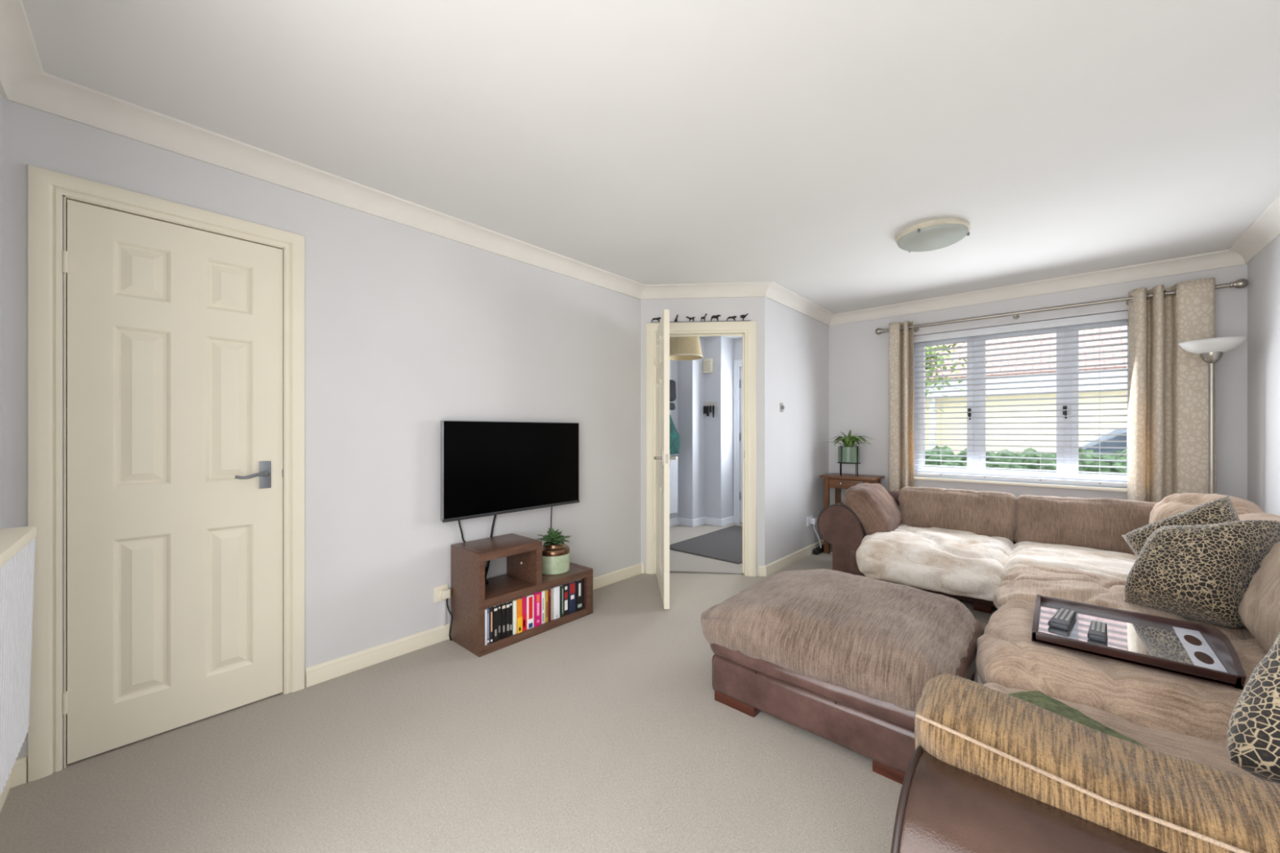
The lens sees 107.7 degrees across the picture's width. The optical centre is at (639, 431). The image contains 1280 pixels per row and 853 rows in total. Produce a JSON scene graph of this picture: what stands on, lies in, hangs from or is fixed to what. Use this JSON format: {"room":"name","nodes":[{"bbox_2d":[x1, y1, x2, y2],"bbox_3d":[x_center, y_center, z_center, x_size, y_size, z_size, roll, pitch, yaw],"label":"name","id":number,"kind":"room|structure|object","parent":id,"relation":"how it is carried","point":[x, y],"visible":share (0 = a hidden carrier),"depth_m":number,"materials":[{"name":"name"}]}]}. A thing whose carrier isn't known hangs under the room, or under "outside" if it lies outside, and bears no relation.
{"room":"living room","nodes":[
{"label":"living room","id":0,"kind":"room"},
{"bbox_2d":[0,93,3,528],"bbox_3d":[-0.859,-0.005,0.281,3.702,2.350,0.100,0,0,44],"label":"wall","id":1,"kind":"structure","parent":0,"point":[1,97],"depth_m":1.51,"materials":[{"name":"paint"}]},
{"bbox_2d":[0,755,26,812],"bbox_3d":[-1.673,1.129,1.168,1.102,0.082,0.048,0,0,44],"label":"baseboard","id":2,"kind":"structure","parent":1,"relation":"attached to","point":[18,775],"depth_m":1.54,"materials":[{"name":"beige paint"}]},
{"bbox_2d":[0,526,36,797],"bbox_3d":[-1.547,0.571,1.089,0.628,0.600,0.096,0,-1,44],"label":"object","id":3,"kind":"object","parent":1,"relation":"attached to","point":[17,544],"visible":1,"depth_m":1.18,"materials":[{"name":"white metal"}]},
{"bbox_2d":[0,526,36,568],"bbox_3d":[-1.538,0.287,1.098,0.628,0.032,0.084,0,-1,44],"label":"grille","id":4,"kind":"object","parent":3,"relation":"attached to","point":[15,541],"depth_m":1.19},
{"bbox_2d":[0,0,44,98],"bbox_3d":[-0.798,-1.134,0.356,3.486,0.092,0.092,0,0,44],"label":"trim","id":5,"kind":"structure","parent":1,"relation":"attached to","point":[20,59],"depth_m":1.42,"materials":[{"name":"paint"}]},
{"bbox_2d":[3,98,640,768],"bbox_3d":[-1.111,-0.005,2.692,0.100,2.350,3.230,0,0,42],"label":"wall","id":6,"kind":"structure","parent":0,"point":[408,330],"depth_m":2.42,"materials":[{"name":"paint"}]},
{"bbox_2d":[26,164,304,782],"bbox_3d":[-1.808,0.139,1.867,0.164,2.062,0.772,0,0,42],"label":"door","id":7,"kind":"structure","parent":6,"relation":"in","point":[184,325],"depth_m":1.79,"materials":[{"name":"beige paint"}]},
{"bbox_2d":[4,71,644,299],"bbox_3d":[-1.006,-1.134,2.666,0.092,0.092,3.130,0,0,42],"label":"trim","id":8,"kind":"structure","parent":6,"relation":"attached to","point":[46,92],"depth_m":2.01,"materials":[{"name":"paint"}]},
{"bbox_2d":[434,584,448,602],"bbox_3d":[-1.109,0.905,2.610,0.013,0.086,0.075,0,0,42],"label":"wall socket","id":9,"kind":"object","parent":6,"relation":"attached to","point":[437,589],"visible":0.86,"depth_m":2.60,"materials":[{"name":"beige plastic"}]},
{"bbox_2d":[440,588,452,640],"bbox_3d":[-1.069,1.024,2.596,0.069,0.283,0.045,0,0,42],"label":"plug","id":10,"kind":"object","parent":9,"relation":"in","point":[445,593],"visible":1,"depth_m":2.60,"materials":[{"name":"beige plastic"}]},
{"bbox_2d":[442,600,446,626],"bbox_3d":[-1.097,1.018,2.624,0.012,0.140,0.015,0,0,42],"label":"trim","id":11,"kind":"structure","parent":6,"relation":"attached to","point":[444,602],"depth_m":2.62,"materials":[{"name":"paint"}]},
{"bbox_2d":[305,563,644,687],"bbox_3d":[-0.745,1.129,2.999,0.035,0.082,2.324,0,0,42],"label":"baseboard","id":12,"kind":"structure","parent":6,"relation":"attached to","point":[316,674],"depth_m":2.40,"materials":[{"name":"beige paint"}]},
{"bbox_2d":[440,420,579,522],"bbox_3d":[-0.776,0.219,2.932,0.080,0.558,0.972,0,0,42],"label":"television","id":13,"kind":"object","parent":6,"relation":"attached to","point":[487,468],"visible":1,"depth_m":2.82,"materials":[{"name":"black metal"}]},
{"bbox_2d":[457,520,488,572],"bbox_3d":[-0.929,0.675,2.706,0.132,0.414,0.203,0,0,42],"label":"cable","id":14,"kind":"object","parent":13,"relation":"hanging from","point":[459,521],"visible":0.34,"depth_m":2.68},
{"bbox_2d":[484,515,496,583],"bbox_3d":[-0.892,0.674,2.774,0.058,0.414,0.158,0,0,9],"label":"cable","id":15,"kind":"object","parent":13,"relation":"hanging from","point":[495,516],"visible":0.63,"depth_m":2.82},
{"bbox_2d":[0,522,997,852],"bbox_3d":[0.648,1.210,2.744,4.750,0.080,5.950,0,0,42],"label":"floor","id":16,"kind":"structure","parent":0,"point":[603,731],"depth_m":1.64,"materials":[{"name":"carpet"}]},
{"bbox_2d":[450,533,592,657],"bbox_3d":[-0.682,0.903,2.817,0.312,0.533,0.792,0,0,42],"label":"tv stand","id":17,"kind":"object","parent":16,"relation":"on","point":[470,595],"visible":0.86,"depth_m":2.60,"materials":[{"name":"brown wood"}]},
{"bbox_2d":[484,608,487,645],"bbox_3d":[-0.868,1.031,2.508,0.160,0.187,0.015,0,0,42],"label":"book","id":18,"kind":"object","parent":17,"relation":"on","point":[486,610],"visible":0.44,"depth_m":2.46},
{"bbox_2d":[485,608,489,644],"bbox_3d":[-0.865,1.031,2.527,0.171,0.187,0.017,0,0,42],"label":"book","id":19,"kind":"object","parent":17,"relation":"on","point":[487,609],"visible":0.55,"depth_m":2.47,"materials":[{"name":"paper"}]},
{"bbox_2d":[488,606,493,643],"bbox_3d":[-0.855,1.031,2.542,0.181,0.187,0.017,0,0,42],"label":"book","id":20,"kind":"object","parent":17,"relation":"on","point":[491,607],"visible":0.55,"depth_m":2.48,"materials":[{"name":"paper"}]},
{"bbox_2d":[491,605,497,642],"bbox_3d":[-0.830,1.031,2.550,0.161,0.187,0.026,0,0,42],"label":"book","id":21,"kind":"object","parent":17,"relation":"on","point":[495,607],"visible":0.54,"depth_m":2.50,"materials":[{"name":"paper"}]},
{"bbox_2d":[496,604,501,639],"bbox_3d":[-0.821,1.031,2.577,0.171,0.187,0.024,0,0,42],"label":"book","id":22,"kind":"object","parent":17,"relation":"on","point":[499,606],"visible":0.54,"depth_m":2.52,"materials":[{"name":"paper"}]},
{"bbox_2d":[500,603,505,639],"bbox_3d":[-0.805,1.031,2.597,0.181,0.187,0.024,0,0,42],"label":"book","id":23,"kind":"object","parent":17,"relation":"on","point":[503,605],"visible":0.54,"depth_m":2.53,"materials":[{"name":"paper"}]},
{"bbox_2d":[504,601,509,637],"bbox_3d":[-0.780,1.031,2.606,0.161,0.187,0.022,0,0,42],"label":"book","id":24,"kind":"object","parent":17,"relation":"on","point":[507,604],"visible":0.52,"depth_m":2.55,"materials":[{"name":"paper"}]},
{"bbox_2d":[508,600,512,635],"bbox_3d":[-0.773,1.031,2.630,0.171,0.187,0.021,0,0,42],"label":"book","id":25,"kind":"object","parent":17,"relation":"on","point":[509,602],"visible":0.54,"depth_m":2.58,"materials":[{"name":"paper"}]},
{"bbox_2d":[511,600,516,635],"bbox_3d":[-0.759,1.031,2.649,0.180,0.186,0.022,0,0,42],"label":"book","id":26,"kind":"object","parent":17,"relation":"on","point":[514,602],"visible":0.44,"depth_m":2.59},
{"bbox_2d":[515,598,522,633],"bbox_3d":[-0.730,1.031,2.662,0.161,0.187,0.032,0,0,42],"label":"book","id":27,"kind":"object","parent":17,"relation":"on","point":[519,601],"visible":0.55,"depth_m":2.61,"materials":[{"name":"paper"}]},
{"bbox_2d":[517,617,522,633],"bbox_3d":[-0.670,1.081,2.609,0.002,0.085,0.032,0,0,42],"label":"print","id":28,"kind":"object","parent":27,"relation":"attached to","point":[519,619],"depth_m":2.61},
{"bbox_2d":[520,595,526,631],"bbox_3d":[-0.716,1.030,2.694,0.171,0.189,0.032,0,0,42],"label":"book","id":29,"kind":"object","parent":17,"relation":"on","point":[524,598],"visible":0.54,"depth_m":2.64,"materials":[{"name":"paper"}]},
{"bbox_2d":[522,613,526,631],"bbox_3d":[-0.653,1.079,2.637,0.002,0.090,0.032,0,0,42],"label":"print","id":30,"kind":"object","parent":29,"relation":"attached to","point":[524,615],"depth_m":2.64},
{"bbox_2d":[525,594,533,629],"bbox_3d":[-0.690,1.031,2.726,0.181,0.187,0.044,0,0,42],"label":"book","id":31,"kind":"object","parent":17,"relation":"on","point":[530,598],"visible":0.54,"depth_m":2.66,"materials":[{"name":"paper"}]},
{"bbox_2d":[528,595,533,619],"bbox_3d":[-0.623,1.006,2.666,0.002,0.125,0.026,0,0,42],"label":"print","id":32,"kind":"object","parent":31,"relation":"on","point":[531,597],"depth_m":2.67},
{"bbox_2d":[484,565,586,608],"bbox_3d":[-0.688,0.905,2.810,0.312,0.044,0.710,0,0,42],"label":"shelf","id":33,"kind":"object","parent":17,"relation":"attached to","point":[510,586],"depth_m":2.71,"materials":[{"name":"brown wood"}]},
{"bbox_2d":[533,591,541,626],"bbox_3d":[-0.647,1.027,2.753,0.161,0.195,0.050,0,0,42],"label":"book","id":34,"kind":"object","parent":17,"relation":"on","point":[537,596],"visible":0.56,"depth_m":2.70,"materials":[{"name":"paper"}]},
{"bbox_2d":[541,590,545,623],"bbox_3d":[-0.629,1.029,2.791,0.171,0.191,0.026,0,0,42],"label":"book","id":35,"kind":"object","parent":17,"relation":"on","point":[543,593],"visible":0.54,"depth_m":2.73,"materials":[{"name":"paper"}]},
{"bbox_2d":[544,589,547,622],"bbox_3d":[-0.614,1.030,2.810,0.181,0.189,0.018,0,0,42],"label":"book","id":36,"kind":"object","parent":17,"relation":"on","point":[546,590],"visible":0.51,"depth_m":2.75,"materials":[{"name":"paper"}]},
{"bbox_2d":[546,589,551,622],"bbox_3d":[-0.592,1.030,2.815,0.161,0.189,0.017,0,0,42],"label":"book","id":37,"kind":"object","parent":17,"relation":"on","point":[548,590],"visible":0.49,"depth_m":2.76,"materials":[{"name":"paper"}]},
{"bbox_2d":[549,588,553,620],"bbox_3d":[-0.587,1.031,2.838,0.170,0.187,0.023,0,0,42],"label":"book","id":38,"kind":"object","parent":17,"relation":"on","point":[552,589],"visible":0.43,"depth_m":2.78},
{"bbox_2d":[537,527,570,574],"bbox_3d":[-0.546,0.748,2.964,0.210,0.270,0.208,0,0,42],"label":"planter","id":39,"kind":"object","parent":17,"relation":"on","point":[555,554],"visible":0.94,"depth_m":2.90,"materials":[{"name":"green ceramic"}]},
{"bbox_2d":[551,586,559,619],"bbox_3d":[-0.565,1.029,2.865,0.181,0.191,0.043,0,0,42],"label":"book","id":40,"kind":"object","parent":17,"relation":"on","point":[556,589],"visible":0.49,"depth_m":2.80,"materials":[{"name":"paper"}]},
{"bbox_2d":[560,585,564,617],"bbox_3d":[-0.528,1.031,2.887,0.161,0.187,0.020,0,0,42],"label":"book","id":41,"kind":"object","parent":17,"relation":"on","point":[562,587],"visible":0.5,"depth_m":2.83,"materials":[{"name":"paper"}]},
{"bbox_2d":[562,583,568,615],"bbox_3d":[-0.515,1.030,2.917,0.171,0.189,0.037,0,0,42],"label":"book","id":42,"kind":"object","parent":17,"relation":"on","point":[566,585],"visible":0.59,"depth_m":2.86,"materials":[{"name":"paper"}]},
{"bbox_2d":[567,581,575,613],"bbox_3d":[-0.485,1.030,2.954,0.181,0.189,0.054,0,0,42],"label":"book","id":43,"kind":"object","parent":17,"relation":"on","point":[571,586],"visible":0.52,"depth_m":2.89,"materials":[{"name":"paper"}]},
{"bbox_2d":[569,582,574,594],"bbox_3d":[-0.418,0.973,2.894,0.002,0.062,0.041,0,0,42],"label":"print","id":44,"kind":"object","parent":43,"relation":"on","point":[571,584],"depth_m":2.89},
{"bbox_2d":[575,578,582,611],"bbox_3d":[-0.437,1.030,2.987,0.161,0.189,0.053,0,0,42],"label":"book","id":45,"kind":"object","parent":17,"relation":"on","point":[579,584],"visible":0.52,"depth_m":2.93,"materials":[{"name":"paper"}]},
{"bbox_2d":[669,524,742,564],"bbox_3d":[1.018,1.164,4.944,0.888,0.014,1.441,0,0,42],"label":"door mat","id":46,"kind":"object","parent":16,"relation":"on","point":[725,544],"visible":0.57,"depth_m":4.74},
{"bbox_2d":[813,544,823,555],"bbox_3d":[1.764,1.143,4.544,0.046,0.047,0.320,0,0,42],"label":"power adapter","id":47,"kind":"object","parent":16,"relation":"on","point":[818,550],"visible":0.66,"depth_m":4.45,"materials":[{"name":"black plastic"}]},
{"bbox_2d":[700,568,983,784],"bbox_3d":[0.865,0.918,2.056,1.000,0.503,0.900,0,0,42],"label":"ottoman","id":48,"kind":"object","parent":16,"relation":"on","point":[847,660],"visible":0.9,"depth_m":1.75,"materials":[{"name":"fabric"}]},
{"bbox_2d":[700,568,974,711],"bbox_3d":[0.861,0.845,2.061,0.977,0.356,0.890,0,0,42],"label":"cushion","id":49,"kind":"object","parent":48,"relation":"on","point":[817,640],"depth_m":1.77,"materials":[{"name":"fabric"}]},
{"bbox_2d":[819,472,884,553],"bbox_3d":[2.031,0.797,4.479,0.480,0.745,0.380,0,0,42],"label":"side table","id":50,"kind":"object","parent":16,"relation":"on","point":[834,480],"visible":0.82,"depth_m":4.44,"materials":[{"name":"brown wood"}]},
{"bbox_2d":[836,445,860,476],"bbox_3d":[1.996,0.282,4.470,0.208,0.285,0.208,0,0,42],"label":"plant stand","id":51,"kind":"object","parent":50,"relation":"on","point":[841,463],"visible":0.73,"depth_m":4.42,"materials":[{"name":"black metal"}]},
{"bbox_2d":[828,430,872,462],"bbox_3d":[2.007,0.138,4.463,0.408,0.318,0.387,0,0,42],"label":"potted plant","id":52,"kind":"object","parent":51,"relation":"on","point":[849,452],"visible":1,"depth_m":4.40,"materials":[{"name":"green plant"}]},
{"bbox_2d":[817,483,1279,852],"bbox_3d":[1.574,0.752,2.165,2.336,0.837,3.671,0,0,42],"label":"sofa","id":53,"kind":"object","parent":16,"relation":"on","point":[989,770],"visible":0.78,"depth_m":1.27,"materials":[{"name":"fabric"}]},
{"bbox_2d":[856,524,1013,601],"bbox_3d":[2.101,0.874,3.329,0.900,0.325,0.908,0,0,42],"label":"seat cushion","id":54,"kind":"object","parent":53,"relation":"on","point":[951,559],"depth_m":3.10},
{"bbox_2d":[897,486,1017,542],"bbox_3d":[2.419,0.638,3.594,0.767,0.395,0.310,0,0,42],"label":"cushion","id":55,"kind":"object","parent":53,"relation":"on","point":[988,513],"depth_m":3.46,"materials":[{"name":"fabric"}]},
{"bbox_2d":[1004,541,1137,580],"bbox_3d":[2.699,0.851,2.794,0.815,0.261,0.849,0,0,42],"label":"seat cushion","id":56,"kind":"object","parent":53,"relation":"on","point":[1108,560],"depth_m":2.79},
{"bbox_2d":[1006,690,1146,747],"bbox_3d":[1.121,0.763,1.169,0.191,0.037,0.401,0,0,-10],"label":"folded throw","id":57,"kind":"object","parent":53,"relation":"on","point":[1039,699],"visible":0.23,"depth_m":1.26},
{"bbox_2d":[1013,494,1158,555],"bbox_3d":[3.031,0.634,3.049,0.925,0.404,0.316,0,0,42],"label":"cushion","id":58,"kind":"object","parent":53,"relation":"on","point":[1096,523],"depth_m":3.03,"materials":[{"name":"fabric"}]},
{"bbox_2d":[975,599,1266,745],"bbox_3d":[1.742,0.835,1.506,1.066,0.284,0.778,0,0,42],"label":"seat cushion","id":59,"kind":"object","parent":53,"relation":"on","point":[1007,656],"depth_m":1.40,"materials":[{"name":"fabric"}]},
{"bbox_2d":[982,682,1260,779],"bbox_3d":[1.240,0.908,0.990,1.008,0.257,0.803,0,0,42],"label":"seat cushion","id":60,"kind":"object","parent":53,"relation":"on","point":[1192,738],"depth_m":1.27,"materials":[{"name":"fabric"}]},
{"bbox_2d":[993,566,1258,644],"bbox_3d":[2.254,0.856,2.098,1.059,0.295,0.808,0,0,42],"label":"seat cushion","id":61,"kind":"object","parent":53,"relation":"on","point":[1024,583],"depth_m":2.17,"materials":[{"name":"fabric"}]},
{"bbox_2d":[1031,594,1246,689],"bbox_3d":[1.632,0.665,1.585,0.452,0.071,0.470,0,0,42],"label":"serving tray","id":62,"kind":"object","parent":53,"relation":"on","point":[1200,651],"visible":1,"depth_m":1.51,"materials":[{"name":"brown wood"}]},
{"bbox_2d":[1048,608,1076,631],"bbox_3d":[1.527,0.676,1.687,0.200,0.022,0.057,0,0,-40],"label":"remote control","id":63,"kind":"object","parent":62,"relation":"on","point":[1064,619],"visible":1,"depth_m":1.66,"materials":[{"name":"grey plastic"}]},
{"bbox_2d":[1087,620,1107,643],"bbox_3d":[1.552,0.676,1.584,0.165,0.022,0.048,0,0,-44],"label":"remote control","id":64,"kind":"object","parent":62,"relation":"on","point":[1097,631],"visible":1,"depth_m":1.55,"materials":[{"name":"grey plastic"}]},
{"bbox_2d":[1121,495,1239,556],"bbox_3d":[2.458,0.517,2.088,0.420,0.465,0.278,0,0,42],"label":"cushion","id":65,"kind":"object","parent":53,"relation":"on","point":[1220,510],"visible":0.28,"depth_m":2.08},
{"bbox_2d":[1124,520,1279,628],"bbox_3d":[2.253,0.552,1.888,0.420,0.428,0.322,0,0,-15],"label":"cushion","id":66,"kind":"object","parent":53,"relation":"on","point":[1200,573],"visible":0.9,"depth_m":1.78,"materials":[{"name":"fabric"}]},
{"bbox_2d":[1148,493,1266,524],"bbox_3d":[3.097,0.606,2.564,0.345,0.529,0.496,0,0,-10],"label":"cushion","id":67,"kind":"object","parent":53,"relation":"on","point":[1174,504],"depth_m":2.60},
{"bbox_2d":[1226,632,1279,784],"bbox_3d":[1.341,0.542,0.878,0.486,0.485,0.189,0,0,-6],"label":"cushion","id":68,"kind":"object","parent":53,"relation":"on","point":[1253,735],"visible":0.97,"depth_m":0.88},
{"bbox_2d":[1237,512,1279,521],"bbox_3d":[2.756,0.607,2.033,0.337,0.462,0.881,0,0,42],"label":"cushion","id":69,"kind":"object","parent":53,"relation":"on","point":[1260,516],"depth_m":2.13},
{"bbox_2d":[1238,542,1279,654],"bbox_3d":[2.084,0.585,1.329,0.386,0.504,1.035,0,0,42],"label":"cushion","id":70,"kind":"object","parent":53,"relation":"on","point":[1259,608],"depth_m":1.54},
{"bbox_2d":[1177,336,1247,493],"bbox_3d":[3.626,0.298,2.967,0.278,1.743,0.278,0,0,42],"label":"floor lamp","id":71,"kind":"object","parent":16,"relation":"on","point":[1211,350],"visible":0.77,"depth_m":2.96,"materials":[{"name":"silver metal"}]},
{"bbox_2d":[22,0,1279,338],"bbox_3d":[0.631,-1.220,2.725,4.750,0.080,6.000,0,0,42],"label":"ceiling","id":72,"kind":"structure","parent":0,"point":[791,144],"depth_m":1.76,"materials":[{"name":"paint"}]},
{"bbox_2d":[669,336,702,360],"bbox_3d":[0.494,-0.998,5.200,0.406,0.365,0.406,0,0,42],"label":"pendant lamp","id":73,"kind":"object","parent":72,"relation":"hanging from","point":[684,348],"visible":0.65,"depth_m":5.05,"materials":[{"name":"fabric"}]},
{"bbox_2d":[895,217,970,252],"bbox_3d":[1.730,-1.139,2.774,0.374,0.083,0.374,0,0,42],"label":"ceiling light","id":74,"kind":"object","parent":72,"relation":"attached to","point":[935,234],"visible":1,"depth_m":2.68,"materials":[{"name":"glass"}]},
{"bbox_2d":[669,337,678,519],"bbox_3d":[-0.494,-0.005,4.877,0.100,2.350,2.800,0,0,42],"label":"wall","id":75,"kind":"structure","parent":0,"point":[673,365],"depth_m":5.85,"materials":[{"name":"paint"}]},
{"bbox_2d":[669,456,677,513],"bbox_3d":[0.154,0.660,5.451,0.096,0.700,0.828,0,0,42],"label":"radiator","id":76,"kind":"object","parent":75,"relation":"attached to","point":[673,463],"visible":0.2,"depth_m":5.68,"materials":[{"name":"white metal"}]},
{"bbox_2d":[669,413,679,453],"bbox_3d":[0.320,0.010,5.572,0.157,0.520,0.452,0,0,42],"label":"coat","id":77,"kind":"object","parent":75,"relation":"hanging from","point":[674,438],"visible":0.4,"depth_m":5.58,"materials":[{"name":"teal fabric"}]},
{"bbox_2d":[669,515,735,527],"bbox_3d":[-0.176,1.125,5.071,3.290,0.090,0.442,0,0,-39],"label":"baseboard","id":78,"kind":"structure","parent":75,"relation":"attached to","point":[704,520],"depth_m":5.81,"materials":[{"name":"white wood"}]},
{"bbox_2d":[678,337,704,519],"bbox_3d":[0.612,-0.005,5.941,0.325,2.350,0.262,0,0,42],"label":"wall","id":79,"kind":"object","parent":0,"point":[691,375],"visible":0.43,"depth_m":5.83,"materials":[{"name":"paint"}]},
{"bbox_2d":[640,297,764,575],"bbox_3d":[0.511,-0.005,3.872,1.008,2.350,0.100,0,0,4],"label":"wall","id":80,"kind":"structure","parent":0,"point":[697,308],"depth_m":3.81,"materials":[{"name":"paint"}]},
{"bbox_2d":[645,309,756,608],"bbox_3d":[0.467,0.140,3.475,0.898,2.060,0.898,0,0,4],"label":"door","id":81,"kind":"structure","parent":80,"relation":"in","point":[658,458],"depth_m":3.77,"materials":[{"name":"beige paint"}]},
{"bbox_2d":[650,313,751,322],"bbox_3d":[0.492,-0.927,3.813,0.810,0.065,0.003,0,0,4],"label":"frieze","id":82,"kind":"object","parent":81,"relation":"on","point":[743,317],"visible":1,"depth_m":3.81,"materials":[{"name":"black metal"}]},
{"bbox_2d":[669,570,743,574],"bbox_3d":[0.494,1.167,3.863,0.715,0.006,0.030,0,0,4],"label":"trim","id":83,"kind":"structure","parent":80,"relation":"attached to","point":[670,571],"depth_m":3.85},
{"bbox_2d":[640,281,773,299],"bbox_3d":[0.526,-1.134,3.774,1.053,0.092,0.092,0,0,4],"label":"trim","id":84,"kind":"structure","parent":80,"relation":"attached to","point":[757,289],"depth_m":3.78,"materials":[{"name":"paint"}]},
{"bbox_2d":[704,336,733,519],"bbox_3d":[1.007,-0.005,5.955,0.245,2.350,0.300,0,0,42],"label":"wall","id":85,"kind":"structure","parent":0,"point":[718,384],"depth_m":5.85,"materials":[{"name":"paint"}]},
{"bbox_2d":[702,358,713,373],"bbox_3d":[0.852,-0.818,5.857,0.125,0.175,0.052,0,0,42],"label":"door chime","id":86,"kind":"object","parent":85,"relation":"attached to","point":[708,364],"visible":1,"depth_m":5.83,"materials":[{"name":"beige plastic"}]},
{"bbox_2d":[704,360,710,371],"bbox_3d":[0.837,-0.815,5.839,0.082,0.130,0.004,0,0,42],"label":"grille","id":87,"kind":"object","parent":86,"relation":"attached to","point":[707,363],"depth_m":5.84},
{"bbox_2d":[703,401,715,407],"bbox_3d":[0.869,-0.333,5.854,0.175,0.065,0.036,0,0,42],"label":"key rack","id":88,"kind":"object","parent":85,"relation":"attached to","point":[713,403],"visible":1,"depth_m":5.85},
{"bbox_2d":[733,337,742,515],"bbox_3d":[1.690,-0.005,5.604,1.240,2.350,0.100,0,0,42],"label":"wall","id":89,"kind":"structure","parent":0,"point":[737,343],"depth_m":5.97,"materials":[{"name":"paint"}]},
{"bbox_2d":[733,359,742,523],"bbox_3d":[1.588,0.133,5.686,0.970,2.075,0.115,0,0,42],"label":"door","id":90,"kind":"structure","parent":89,"relation":"attached to","point":[737,363],"depth_m":5.94,"materials":[{"name":"white plastic"}]},
{"bbox_2d":[764,297,829,565],"bbox_3d":[1.593,-0.005,4.509,0.100,2.350,1.860,0,0,42],"label":"wall","id":91,"kind":"structure","parent":0,"point":[797,344],"depth_m":4.21,"materials":[{"name":"paint"}]},
{"bbox_2d":[758,538,831,576],"bbox_3d":[1.176,1.129,1.988,2.724,0.082,5.280,0,0,42],"label":"baseboard","id":92,"kind":"structure","parent":91,"relation":"attached to","point":[763,571],"depth_m":4.07,"materials":[{"name":"beige paint"}]},
{"bbox_2d":[764,281,835,325],"bbox_3d":[1.501,-1.134,4.262,0.092,0.092,1.460,0,0,42],"label":"trim","id":93,"kind":"structure","parent":91,"relation":"attached to","point":[775,292],"depth_m":4.17,"materials":[{"name":"paint"}]},
{"bbox_2d":[810,517,821,547],"bbox_3d":[1.682,0.980,4.476,0.117,0.301,0.049,0,0,-33],"label":"plug adaptor","id":94,"kind":"object","parent":91,"relation":"attached to","point":[813,521],"visible":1,"depth_m":4.45,"materials":[{"name":"white plastic"}]},
{"bbox_2d":[829,249,1247,505],"bbox_3d":[3.066,-0.005,3.979,2.800,2.350,0.392,0,0,42],"label":"wall","id":95,"kind":"structure","parent":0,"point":[859,357],"depth_m":3.79,"materials":[{"name":"paint"}]},
{"bbox_2d":[913,320,1128,487],"bbox_3d":[3.139,-0.234,3.925,1.480,1.303,0.124,0,0,42],"label":"window","id":96,"kind":"structure","parent":95,"relation":"attached to","point":[1065,419],"depth_m":3.99,"materials":[{"name":"white plastic"}]},
{"bbox_2d":[913,311,1128,486],"bbox_3d":[3.089,-0.239,3.870,1.450,1.282,0.063,0,0,42],"label":"blind","id":97,"kind":"object","parent":95,"relation":"attached to","point":[1123,315],"visible":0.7,"depth_m":3.80,"materials":[{"name":"plastic"}]},
{"bbox_2d":[875,278,1248,334],"bbox_3d":[3.083,-0.947,3.743,2.206,0.065,0.121,0,0,42],"label":"pole","id":98,"kind":"object","parent":95,"relation":"attached to","point":[1240,283],"visible":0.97,"depth_m":3.61,"materials":[{"name":"silver metal"}]},
{"bbox_2d":[888,320,913,491],"bbox_3d":[2.409,0.069,4.310,0.210,2.142,0.111,0,0,42],"label":"curtain","id":99,"kind":"object","parent":98,"relation":"hanging from","point":[900,341],"visible":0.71,"depth_m":4.29,"materials":[{"name":"beige fabric"}]},
{"bbox_2d":[1127,277,1216,502],"bbox_3d":[3.640,0.069,3.207,0.415,2.142,0.135,0,0,42],"label":"curtain","id":100,"kind":"object","parent":98,"relation":"hanging from","point":[1167,414],"visible":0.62,"depth_m":3.21,"materials":[{"name":"beige fabric"}]},
{"bbox_2d":[1247,235,1279,515],"bbox_3d":[2.283,-0.005,1.109,0.100,2.350,5.700,0,0,42],"label":"wall","id":101,"kind":"structure","parent":0,"point":[1264,270],"depth_m":2.79,"materials":[{"name":"paint"}]},
{"bbox_2d":[1228,195,1279,263],"bbox_3d":[2.155,-1.134,1.110,0.092,0.092,5.280,0,0,42],"label":"trim","id":102,"kind":"structure","parent":101,"relation":"attached to","point":[1265,229],"depth_m":2.71,"materials":[{"name":"paint"}]},
{"label":"outside","id":103,"kind":"structure","parent":0,"visible":0},
{"bbox_3d":[21.749,1.370,24.352,55.000,0.100,54.700,0,0,42],"label":"ground","id":104,"kind":"structure","parent":103,"visible":0},
{"bbox_2d":[924,342,966,421],"bbox_3d":[6.021,-0.781,10.909,3.280,4.311,3.304,0,0,-42],"label":"tree","id":105,"kind":"object","parent":104,"relation":"on","point":[934,357],"visible":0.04,"depth_m":10.14,"materials":[{"name":"green plant"}]},
{"bbox_2d":[924,325,1126,454],"bbox_3d":[14.416,-1.830,10.040,15.600,6.400,5.800,0,0,42],"label":"house","id":106,"kind":"structure","parent":104,"relation":"on","point":[1123,327],"depth_m":11.24,"materials":[{"name":"white plastic"}]},
{"bbox_2d":[924,445,1126,475],"bbox_3d":[4.594,0.797,5.682,7.222,1.306,0.952,0,0,42],"label":"hedge","id":107,"kind":"object","parent":104,"relation":"on","point":[1118,457],"visible":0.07,"depth_m":5.40,"materials":[{"name":"green plant"}]},
{"bbox_2d":[1078,429,1126,455],"bbox_3d":[7.433,0.610,6.068,3.850,1.420,1.640,0,0,42],"label":"car","id":108,"kind":"object","parent":104,"relation":"on","point":[1108,444],"visible":0.02,"depth_m":6.15,"materials":[{"name":"silver metal"}]},
{"bbox_3d":[0.172,-0.585,5.489,0.075,0.070,0.600,0,0,42],"label":"coat rack","id":109,"kind":"object","parent":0,"visible":0},
{"bbox_2d":[669,379,675,401],"bbox_3d":[0.315,-0.487,5.575,0.140,0.266,0.268,0,0,42],"label":"hat","id":110,"kind":"object","parent":109,"relation":"hanging from","point":[672,383],"visible":0.35,"depth_m":5.56,"materials":[{"name":"fabric"}]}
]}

